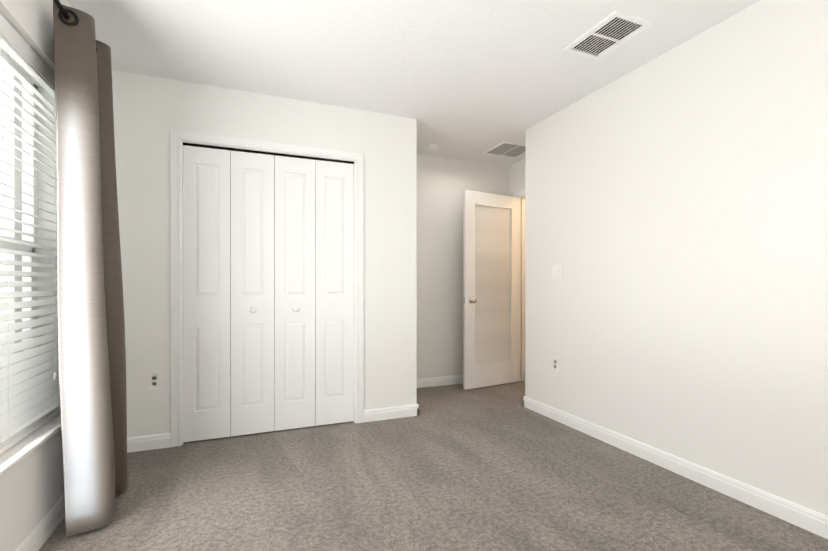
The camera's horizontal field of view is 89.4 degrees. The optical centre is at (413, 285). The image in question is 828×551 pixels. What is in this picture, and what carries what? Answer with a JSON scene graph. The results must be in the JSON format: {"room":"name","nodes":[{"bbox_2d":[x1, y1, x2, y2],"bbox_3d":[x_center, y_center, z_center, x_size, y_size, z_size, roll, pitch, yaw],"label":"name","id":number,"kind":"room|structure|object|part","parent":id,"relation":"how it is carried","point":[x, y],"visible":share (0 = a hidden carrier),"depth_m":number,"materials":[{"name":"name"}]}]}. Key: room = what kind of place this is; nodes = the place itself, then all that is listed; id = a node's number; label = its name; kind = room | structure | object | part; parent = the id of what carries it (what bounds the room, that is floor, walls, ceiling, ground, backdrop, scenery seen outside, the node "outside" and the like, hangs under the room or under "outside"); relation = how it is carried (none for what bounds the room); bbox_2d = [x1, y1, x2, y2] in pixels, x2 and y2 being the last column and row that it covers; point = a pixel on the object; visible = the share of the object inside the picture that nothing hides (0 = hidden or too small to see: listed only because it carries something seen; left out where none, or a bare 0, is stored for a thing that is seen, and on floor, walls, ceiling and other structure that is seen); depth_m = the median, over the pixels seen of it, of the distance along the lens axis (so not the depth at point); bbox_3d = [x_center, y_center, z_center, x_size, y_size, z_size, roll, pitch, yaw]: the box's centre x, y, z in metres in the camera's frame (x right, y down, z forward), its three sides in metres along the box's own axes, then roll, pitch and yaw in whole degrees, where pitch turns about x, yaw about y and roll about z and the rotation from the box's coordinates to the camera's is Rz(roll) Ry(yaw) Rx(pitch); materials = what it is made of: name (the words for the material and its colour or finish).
{"room":"empty bedroom","nodes":[
{"label":"empty bedroom","id":0,"kind":"room"},
{"bbox_2d":[0,0,70,550],"bbox_3d":[-1.438,-0.146,1.165,0.220,2.440,5.320,0,0,-22],"label":"wall","id":1,"kind":"structure","parent":0,"point":[31,489],"depth_m":1.76,"materials":[{"name":"white paint"}]},
{"bbox_2d":[0,52,37,378],"bbox_3d":[-1.675,-0.182,1.539,0.054,1.610,1.150,0,0,-22],"label":"window","id":2,"kind":"structure","parent":1,"relation":"in","point":[15,183],"depth_m":1.90,"materials":[{"name":"white glass"}]},
{"bbox_3d":[-1.677,-0.182,1.538,0.004,1.570,1.110,0,0,-22],"label":"glass","id":3,"kind":"part","parent":2,"relation":"part of","materials":[{"name":"glass"}]},
{"bbox_2d":[0,13,60,454],"bbox_3d":[-1.550,-0.183,1.589,0.080,1.604,1.134,0,0,-22],"label":"window blinds","id":4,"kind":"object","parent":2,"relation":"attached to","point":[30,400],"visible":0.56,"depth_m":1.75,"materials":[{"name":"white plastic"}]},
{"bbox_2d":[0,413,60,476],"bbox_3d":[-1.562,0.633,1.586,0.188,0.020,1.210,0,0,-22],"label":"window sill","id":5,"kind":"structure","parent":1,"relation":"attached to","point":[14,455],"depth_m":1.64,"materials":[{"name":"white stone"}]},
{"bbox_2d":[16,494,64,550],"bbox_3d":[-1.164,1.028,0.804,0.014,0.092,4.000,0,0,-22],"label":"baseboard","id":6,"kind":"structure","parent":1,"relation":"attached to","point":[35,540],"depth_m":1.75,"materials":[{"name":"white paint"}]},
{"bbox_2d":[53,0,69,18],"bbox_3d":[-1.300,-1.125,1.263,0.112,0.053,2.256,0,0,-22],"label":"curtain rod","id":7,"kind":"object","parent":1,"relation":"attached to","point":[61,9],"depth_m":1.71,"materials":[{"name":"black metal"}]},
{"bbox_2d":[58,8,78,25],"bbox_3d":[-1.462,-1.132,1.769,0.067,0.069,0.014,0,0,-34],"label":"curtain ring","id":8,"kind":"object","parent":7,"relation":"hanging from","point":[75,22],"depth_m":1.77,"materials":[{"name":"black metal"}]},
{"bbox_2d":[53,1,127,537],"bbox_3d":[-1.519,-0.060,2.011,0.220,2.240,0.529,0,0,-22],"label":"curtain","id":9,"kind":"object","parent":7,"relation":"hanging from","point":[91,352],"visible":1,"depth_m":1.80,"materials":[{"name":"fabric"}]},
{"bbox_2d":[112,70,416,437],"bbox_3d":[-0.971,-0.149,3.094,2.100,2.440,0.100,0,0,-22],"label":"wall","id":10,"kind":"structure","parent":0,"point":[149,112],"depth_m":2.91,"materials":[{"name":"white paint"}]},
{"bbox_2d":[127,433,170,452],"bbox_3d":[-1.753,1.025,2.716,0.303,0.092,0.014,0,0,-22],"label":"baseboard","id":11,"kind":"structure","parent":10,"relation":"attached to","point":[157,441],"depth_m":2.72,"materials":[{"name":"white paint"}]},
{"bbox_2d":[148,372,160,389],"bbox_3d":[-1.700,0.626,2.740,0.070,0.115,0.008,0,0,-22],"label":"electrical outlet","id":12,"kind":"object","parent":10,"relation":"attached to","point":[154,380],"visible":1,"depth_m":2.74,"materials":[{"name":"white plastic"}]},
{"bbox_2d":[170,129,363,446],"bbox_3d":[-1.022,0.020,3.062,1.314,2.102,0.121,0,0,-22],"label":"trim","id":13,"kind":"structure","parent":10,"relation":"attached to","point":[178,138],"depth_m":2.83,"materials":[{"name":"white paint"}]},
{"bbox_2d":[183,145,353,441],"bbox_3d":[-1.012,0.051,3.036,1.172,2.017,0.072,0,0,-22],"label":"bifold closet door","id":14,"kind":"structure","parent":10,"relation":"in","point":[310,202],"depth_m":3.02,"materials":[{"name":"white paint"}]},
{"bbox_2d":[183,142,353,163],"bbox_3d":[-1.019,-0.953,3.052,1.176,0.018,0.038,0,0,-22],"label":"trim","id":15,"kind":"structure","parent":10,"relation":"attached to","point":[262,152],"depth_m":3.01,"materials":[{"name":"black metal"}]},
{"bbox_2d":[363,404,415,422],"bbox_3d":[-0.187,1.025,3.353,0.453,0.092,0.014,0,0,-22],"label":"baseboard","id":16,"kind":"structure","parent":10,"relation":"attached to","point":[387,413],"depth_m":3.34,"materials":[{"name":"white paint"}]},
{"bbox_2d":[416,404,418,415],"bbox_3d":[-0.126,1.024,3.825,0.014,0.092,0.844,0,0,-22],"label":"baseboard","id":17,"kind":"structure","parent":10,"relation":"attached to","point":[417,406],"depth_m":3.43,"materials":[{"name":"white paint"}]},
{"bbox_2d":[68,0,759,165],"bbox_3d":[0.831,-1.408,2.087,5.120,0.080,5.320,0,0,-22],"label":"ceiling","id":18,"kind":"structure","parent":0,"point":[471,80],"depth_m":2.45,"materials":[{"name":"white paint"}]},
{"bbox_2d":[425,144,438,150],"bbox_3d":[0.176,-1.350,4.109,0.136,0.042,0.136,0,0,-22],"label":"smoke detector","id":19,"kind":"object","parent":18,"relation":"attached to","point":[431,147],"visible":1,"depth_m":4.07,"materials":[{"name":"white plastic"}]},
{"bbox_2d":[483,141,524,157],"bbox_3d":[0.970,-1.366,4.227,0.410,0.010,0.380,0,0,-22],"label":"ceiling vent","id":20,"kind":"object","parent":18,"relation":"in","point":[509,149],"visible":0.88,"depth_m":4.23,"materials":[{"name":"white metal"}]},
{"bbox_2d":[563,10,652,59],"bbox_3d":[1.054,-1.362,2.296,0.260,0.012,0.370,0,0,-22],"label":"ceiling vent","id":21,"kind":"object","parent":18,"relation":"in","point":[610,33],"visible":1,"depth_m":2.27,"materials":[{"name":"white metal"}]},
{"bbox_2d":[39,381,827,550],"bbox_3d":[0.831,1.102,2.090,5.120,0.060,5.320,0,0,-22],"label":"floor","id":22,"kind":"structure","parent":0,"point":[458,467],"depth_m":2.13,"materials":[{"name":"carpet"}]},
{"bbox_2d":[417,154,508,378],"bbox_3d":[-0.017,-0.151,4.464,4.900,2.440,0.220,0,0,-22],"label":"wall","id":23,"kind":"structure","parent":0,"point":[443,183],"depth_m":4.48,"materials":[{"name":"white paint"}]},
{"bbox_2d":[417,375,462,387],"bbox_3d":[0.399,1.023,4.505,1.500,0.092,0.020,0,0,-22],"label":"baseboard","id":24,"kind":"structure","parent":23,"relation":"attached to","point":[456,379],"depth_m":4.45,"materials":[{"name":"white paint"}]},
{"bbox_2d":[509,159,524,196],"bbox_3d":[1.332,-0.151,4.359,0.120,2.440,0.990,0,0,-22],"label":"wall","id":25,"kind":"structure","parent":0,"point":[516,176],"depth_m":4.66,"materials":[{"name":"white paint"}]},
{"bbox_2d":[463,190,519,389],"bbox_3d":[0.837,0.046,4.429,0.752,2.022,0.039,0,0,-30],"label":"door leaf","id":26,"kind":"structure","parent":25,"relation":"in","point":[489,374],"depth_m":4.34,"materials":[{"name":"white paint"}]},
{"bbox_2d":[464,205,510,363],"bbox_3d":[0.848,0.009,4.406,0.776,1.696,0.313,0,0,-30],"label":"glass panel","id":27,"kind":"object","parent":26,"relation":"attached to","point":[493,283],"depth_m":4.42,"materials":[{"name":"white glass"}]},
{"bbox_3d":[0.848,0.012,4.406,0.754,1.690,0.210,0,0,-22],"label":"entry door hardware","id":28,"kind":"part","parent":27,"relation":"part of","materials":[{"name":"silver metal"}]},
{"bbox_2d":[513,190,524,380],"bbox_3d":[1.352,0.018,4.312,0.152,2.102,0.888,0,0,-22],"label":"trim","id":29,"kind":"structure","parent":25,"relation":"attached to","point":[520,195],"depth_m":4.65,"materials":[{"name":"white paint"}]},
{"bbox_2d":[525,0,827,515],"bbox_3d":[1.764,-0.147,1.917,0.120,2.440,3.860,0,0,-22],"label":"wall","id":30,"kind":"structure","parent":0,"point":[676,213],"depth_m":2.24,"materials":[{"name":"white paint"}]},
{"bbox_2d":[553,356,558,371],"bbox_3d":[1.125,0.626,3.321,0.008,0.115,0.070,0,0,-22],"label":"electrical outlet","id":31,"kind":"object","parent":30,"relation":"attached to","point":[556,364],"visible":1,"depth_m":3.31,"materials":[{"name":"white plastic"}]},
{"bbox_2d":[552,265,561,278],"bbox_3d":[1.125,-0.104,3.304,0.019,0.115,0.116,0,0,-22],"label":"light switch","id":32,"kind":"object","parent":30,"relation":"attached to","point":[556,271],"visible":1,"depth_m":3.30,"materials":[{"name":"white plastic"}]},
{"bbox_2d":[523,396,827,538],"bbox_3d":[1.699,1.027,1.900,0.014,0.092,3.874,0,0,-22],"label":"baseboard","id":33,"kind":"structure","parent":30,"relation":"attached to","point":[810,520],"depth_m":2.25,"materials":[{"name":"white paint"}]}
]}

